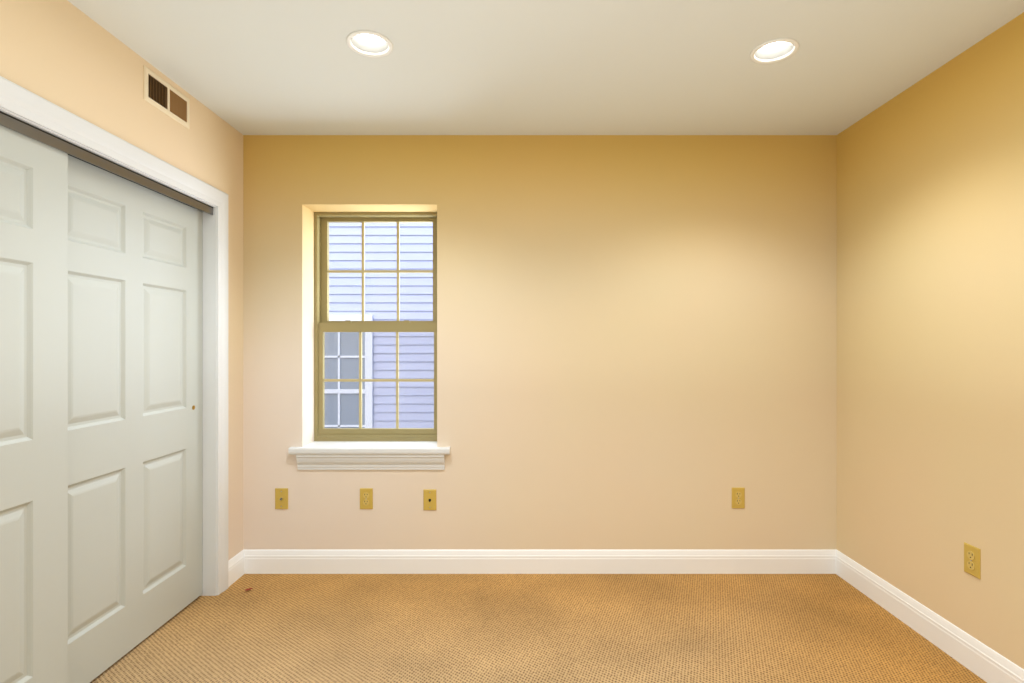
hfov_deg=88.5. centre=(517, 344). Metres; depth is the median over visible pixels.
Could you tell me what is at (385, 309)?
window glass
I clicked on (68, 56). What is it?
wall
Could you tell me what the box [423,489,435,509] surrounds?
outlet plate
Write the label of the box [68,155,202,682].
closet door
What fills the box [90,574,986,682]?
floor
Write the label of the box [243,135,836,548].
wall
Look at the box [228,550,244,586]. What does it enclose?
baseboard
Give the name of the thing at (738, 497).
duplex electrical outlet
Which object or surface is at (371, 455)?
window sill
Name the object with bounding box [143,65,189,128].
air vent
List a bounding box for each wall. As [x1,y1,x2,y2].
[0,0,242,560]
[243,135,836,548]
[837,12,1023,668]
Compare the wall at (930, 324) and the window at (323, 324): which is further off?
the window at (323, 324)
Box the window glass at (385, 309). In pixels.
[325,223,433,427]
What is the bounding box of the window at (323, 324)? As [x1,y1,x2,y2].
[314,212,436,440]
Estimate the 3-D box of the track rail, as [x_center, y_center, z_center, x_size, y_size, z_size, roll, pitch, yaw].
[-1.596,-0.680,1.735,0.101,0.040,1.866,0,0,0]
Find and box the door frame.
[0,108,215,595]
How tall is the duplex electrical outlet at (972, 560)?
0.116 m
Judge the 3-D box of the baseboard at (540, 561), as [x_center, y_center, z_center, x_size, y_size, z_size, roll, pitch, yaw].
[0.126,1.210,2.933,3.322,0.130,0.014,0,0,0]
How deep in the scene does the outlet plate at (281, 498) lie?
2.93 m
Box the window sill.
[288,441,449,469]
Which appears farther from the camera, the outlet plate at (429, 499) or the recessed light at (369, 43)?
the outlet plate at (429, 499)
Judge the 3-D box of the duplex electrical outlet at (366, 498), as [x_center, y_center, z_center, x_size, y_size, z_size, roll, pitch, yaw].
[-0.846,0.860,2.936,0.072,0.116,0.008,0,0,0]
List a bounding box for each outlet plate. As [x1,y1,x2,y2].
[275,488,287,508]
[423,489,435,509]
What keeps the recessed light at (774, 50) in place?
in the ceiling
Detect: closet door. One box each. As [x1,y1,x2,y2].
[0,125,67,682]
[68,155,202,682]
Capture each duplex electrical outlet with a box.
[360,488,372,508]
[732,488,744,507]
[964,542,980,578]
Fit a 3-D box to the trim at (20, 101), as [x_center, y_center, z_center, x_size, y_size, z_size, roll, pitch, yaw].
[-1.526,0.241,1.735,0.018,2.068,2.056,0,0,0]
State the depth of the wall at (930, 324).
2.22 m
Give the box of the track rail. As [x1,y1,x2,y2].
[0,111,212,214]
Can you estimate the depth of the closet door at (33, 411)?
1.69 m
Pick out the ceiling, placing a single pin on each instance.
(510, 67)
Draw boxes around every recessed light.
[346,31,392,56]
[750,38,798,63]
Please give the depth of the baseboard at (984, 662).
2.24 m
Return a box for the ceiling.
[67,0,1023,134]
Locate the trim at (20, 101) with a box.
[0,76,227,594]
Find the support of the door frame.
attached to the wall at (68, 56)
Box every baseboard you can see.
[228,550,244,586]
[243,549,836,573]
[836,550,1023,682]

